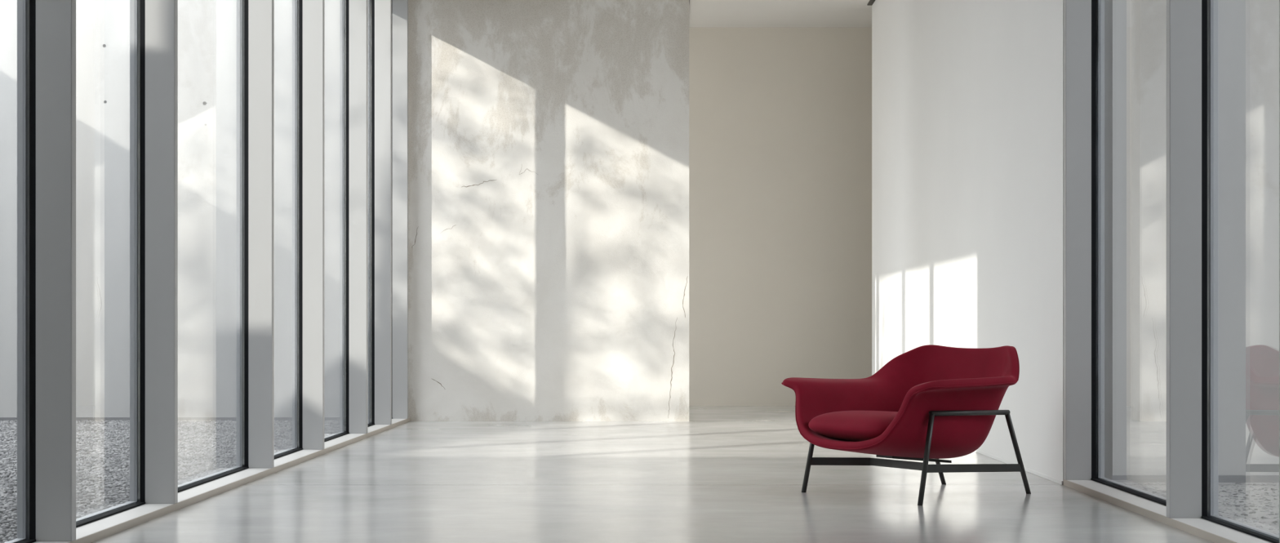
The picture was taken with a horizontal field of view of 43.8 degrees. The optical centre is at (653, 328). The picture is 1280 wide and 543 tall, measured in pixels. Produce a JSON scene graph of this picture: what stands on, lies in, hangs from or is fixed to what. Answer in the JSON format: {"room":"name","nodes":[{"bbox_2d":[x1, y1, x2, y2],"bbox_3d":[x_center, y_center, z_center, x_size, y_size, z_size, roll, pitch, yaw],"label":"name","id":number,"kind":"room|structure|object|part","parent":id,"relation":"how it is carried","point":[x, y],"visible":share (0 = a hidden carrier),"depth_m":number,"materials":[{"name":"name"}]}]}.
{"room":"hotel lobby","nodes":[
{"label":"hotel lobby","id":0,"kind":"room"},
{"bbox_2d":[408,0,688,421],"bbox_3d":[-1.148,-1.154,13.815,2.904,3.908,0.251,0,0,0],"label":"wall","id":1,"kind":"structure","parent":0,"point":[548,140],"depth_m":13.69,"materials":[{"name":"white paint"}]},
{"bbox_2d":[4,538,35,542],"bbox_3d":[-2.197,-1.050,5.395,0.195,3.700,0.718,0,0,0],"label":"sill","id":2,"kind":"structure","parent":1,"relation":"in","point":[15,540],"depth_m":5.68,"materials":[{"name":"grey metal"}]},
{"bbox_2d":[371,0,392,424],"bbox_3d":[-2.197,-1.050,13.128,0.195,3.700,0.884,0,0,0],"label":"window","id":3,"kind":"structure","parent":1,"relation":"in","point":[381,10],"depth_m":12.69,"materials":[{"name":"grey metal"}]},
{"bbox_2d":[391,0,408,418],"bbox_3d":[-2.197,-1.050,13.573,0.195,3.700,0.054,0,0,0],"label":"window","id":4,"kind":"structure","parent":1,"relation":"in","point":[399,7],"depth_m":13.55,"materials":[{"name":"grey metal"}]},
{"bbox_2d":[91,405,1279,542],"bbox_3d":[1.455,0.875,7.150,7.490,0.150,19.100,0,0,0],"label":"floor","id":5,"kind":"structure","parent":0,"point":[724,473],"depth_m":7.66,"materials":[{"name":"concrete"}]},
{"bbox_2d":[33,417,409,542],"bbox_3d":[-2.182,0.784,9.360,0.163,0.031,8.660,0,0,0],"label":"sill","id":6,"kind":"structure","parent":5,"relation":"on","point":[100,529],"depth_m":7.55,"materials":[{"name":"concrete"}]},
{"bbox_2d":[17,0,145,541],"bbox_3d":[-2.197,-1.050,6.359,0.195,3.700,1.257,0,0,0],"label":"window","id":7,"kind":"structure","parent":6,"relation":"on","point":[46,28],"depth_m":5.73,"materials":[{"name":"grey metal"}]},
{"bbox_2d":[129,0,248,503],"bbox_3d":[-2.197,-1.050,7.864,0.195,3.700,1.801,0,0,0],"label":"window","id":8,"kind":"structure","parent":6,"relation":"on","point":[153,24],"depth_m":6.97,"materials":[{"name":"grey metal"}]},
{"bbox_2d":[236,0,302,467],"bbox_3d":[-2.197,-1.050,9.425,0.195,3.700,1.370,0,0,0],"label":"window","id":9,"kind":"structure","parent":6,"relation":"on","point":[255,18],"depth_m":8.74,"materials":[{"name":"grey metal"}]},
{"bbox_2d":[292,0,349,449],"bbox_3d":[-2.197,-1.050,10.866,0.195,3.700,1.560,0,0,0],"label":"window","id":10,"kind":"structure","parent":6,"relation":"on","point":[308,15],"depth_m":10.09,"materials":[{"name":"grey metal"}]},
{"bbox_2d":[339,0,374,433],"bbox_3d":[-2.197,-1.050,12.166,0.195,3.700,1.088,0,0,0],"label":"window","id":11,"kind":"structure","parent":6,"relation":"on","point":[358,12],"depth_m":11.63,"materials":[{"name":"grey metal"}]},
{"bbox_3d":[-2.259,-1.063,12.181,0.009,3.673,1.058,0,0,0],"label":"glass","id":12,"kind":"part","parent":11,"relation":"part of","materials":[{"name":"clear glass"}]},
{"bbox_2d":[781,344,1031,505],"bbox_3d":[1.252,0.442,7.656,1.001,0.716,1.049,0,0,-36],"label":"armchair","id":13,"kind":"object","parent":5,"relation":"on","point":[929,402],"visible":1,"depth_m":7.50,"materials":[{"name":"fabric"}]},
{"bbox_3d":[0.771,0.591,7.788,0.124,0.418,0.026,0,0,-35],"label":"leg","id":14,"kind":"part","parent":13,"relation":"part of","materials":[{"name":"black metal"}]},
{"bbox_2d":[808,410,897,441],"bbox_3d":[1.158,0.476,7.593,0.736,0.169,0.580,0,0,-35],"label":"seat cushion","id":15,"kind":"object","parent":13,"relation":"on","point":[823,425],"depth_m":7.38,"materials":[{"name":"fabric"}]},
{"bbox_3d":[1.254,0.628,7.661,0.395,0.054,0.110,0,0,-35],"label":"mounting plate","id":16,"kind":"part","parent":13,"relation":"part of","materials":[{"name":"black metal"}]},
{"bbox_3d":[1.231,0.592,7.191,0.078,0.417,0.024,0,0,1],"label":"leg","id":17,"kind":"part","parent":13,"relation":"part of","materials":[{"name":"black metal"}]},
{"bbox_3d":[1.433,0.597,8.167,0.135,0.405,0.024,0,0,6],"label":"leg","id":18,"kind":"part","parent":13,"relation":"part of","materials":[{"name":"black metal"}]},
{"bbox_3d":[1.465,0.391,7.363,0.559,0.038,0.024,0,0,-40],"label":"rail","id":19,"kind":"part","parent":13,"relation":"part of","materials":[{"name":"black metal"}]},
{"bbox_3d":[1.743,0.596,7.615,0.024,0.408,0.235,0,0,42],"label":"leg","id":20,"kind":"part","parent":13,"relation":"part of","materials":[{"name":"black metal"}]},
{"bbox_2d":[688,26,871,402],"bbox_3d":[1.200,-1.154,16.535,7.600,3.908,0.250,0,0,0],"label":"wall","id":21,"kind":"structure","parent":0,"point":[780,117],"depth_m":16.41,"materials":[{"name":"grey paint"}]},
{"bbox_2d":[688,402,795,405],"bbox_3d":[2.652,0.784,16.407,4.696,0.032,0.006,0,0,0],"label":"baseboard","id":22,"kind":"structure","parent":21,"relation":"attached to","point":[690,403],"depth_m":16.41,"materials":[{"name":"grey paint"}]},
{"bbox_2d":[688,0,871,26],"bbox_3d":[1.290,-3.283,7.150,7.820,0.350,19.100,0,0,0],"label":"ceiling","id":23,"kind":"structure","parent":0,"point":[702,13],"depth_m":15.70,"materials":[{"name":"paint"}]},
{"bbox_2d":[871,0,1063,484],"bbox_3d":[2.215,-1.154,11.681,0.250,3.908,7.118,0,0,0],"label":"wall","id":24,"kind":"structure","parent":0,"point":[967,95],"depth_m":10.19,"materials":[{"name":"white paint"}]},
{"bbox_2d":[866,0,875,4],"bbox_3d":[2.067,-3.102,11.770,0.045,0.012,6.940,0,0,0],"label":"trim","id":25,"kind":"structure","parent":24,"relation":"attached to","point":[871,2],"depth_m":15.12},
{"bbox_2d":[974,448,1062,484],"bbox_3d":[2.087,0.790,11.681,0.007,0.020,7.118,0,0,0],"label":"baseboard","id":26,"kind":"structure","parent":24,"relation":"attached to","point":[1046,477],"depth_m":8.85,"materials":[{"name":"white paint"}]},
{"bbox_2d":[1063,0,1104,479],"bbox_3d":[2.188,-1.050,8.090,0.195,3.700,0.054,0,0,0],"label":"window","id":27,"kind":"structure","parent":24,"relation":"in","point":[1083,20],"depth_m":8.07,"materials":[{"name":"grey metal"}]},
{"bbox_2d":[1104,0,1112,479],"bbox_3d":[2.217,-1.050,8.117,0.246,3.700,0.009,0,0,0],"label":"window frame","id":28,"kind":"structure","parent":24,"relation":"attached to","point":[1108,3],"depth_m":8.11,"materials":[{"name":"grey metal"}]},
{"bbox_2d":[1091,0,1217,518],"bbox_3d":[2.188,-1.050,7.263,0.195,3.700,1.649,0,0,0],"label":"window","id":29,"kind":"structure","parent":24,"relation":"in","point":[1192,25],"depth_m":6.44,"materials":[{"name":"grey metal"}]},
{"bbox_2d":[1063,479,1271,542],"bbox_3d":[2.171,0.784,6.686,0.163,0.031,2.853,0,0,0],"label":"sill","id":30,"kind":"structure","parent":24,"relation":"attached to","point":[1205,529],"depth_m":6.66,"materials":[{"name":"concrete"}]},
{"bbox_2d":[1201,0,1279,542],"bbox_3d":[2.188,-1.050,5.864,0.195,3.700,1.196,0,0,0],"label":"window","id":31,"kind":"structure","parent":24,"relation":"in","point":[1259,533],"depth_m":5.81,"materials":[{"name":"grey metal"}]},
{"label":"outside","id":32,"kind":"structure","parent":0,"visible":0},
{"bbox_3d":[-4.000,1.075,9.000,60.000,0.250,50.000,0,0,0],"label":"ground","id":33,"kind":"structure","parent":32,"visible":0},
{"bbox_2d":[0,0,346,417],"bbox_3d":[-6.100,-1.725,14.024,7.000,5.350,0.252,0,0,0],"label":"wall","id":34,"kind":"structure","parent":33,"relation":"on","point":[207,28],"depth_m":13.90,"materials":[{"name":"concrete"}]},
{"bbox_2d":[0,419,346,542],"bbox_3d":[-4.723,0.871,8.998,4.854,0.159,9.772,0,0,0],"label":"gravel","id":35,"kind":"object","parent":33,"relation":"on","point":[205,447],"visible":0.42,"depth_m":9.93,"materials":[{"name":"grey gravel"}]},
{"bbox_2d":[0,417,346,421],"bbox_3d":[-5.950,0.864,13.893,7.300,0.172,0.015,0,0,0],"label":"kerb","id":36,"kind":"object","parent":33,"relation":"on","point":[2,419],"depth_m":13.88,"materials":[{"name":"grey concrete"}]},
{"bbox_2d":[1112,0,1279,475],"bbox_3d":[4.295,-1.425,8.390,3.910,4.750,0.220,0,0,0],"label":"wall","id":37,"kind":"structure","parent":33,"relation":"on","point":[1248,30],"depth_m":8.28,"materials":[{"name":"concrete"}]},
{"bbox_2d":[1112,475,1279,482],"bbox_3d":[4.170,0.858,8.271,3.660,0.185,0.018,0,0,0],"label":"kerb","id":38,"kind":"object","parent":33,"relation":"on","point":[1119,478],"depth_m":8.26,"materials":[{"name":"grey concrete"}]},
{"bbox_2d":[1123,481,1279,534],"bbox_3d":[4.143,0.871,2.631,3.714,0.159,11.262,0,0,0],"label":"gravel","id":39,"kind":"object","parent":33,"relation":"on","point":[1144,488],"visible":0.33,"depth_m":7.42,"materials":[{"name":"grey gravel"}]}
]}

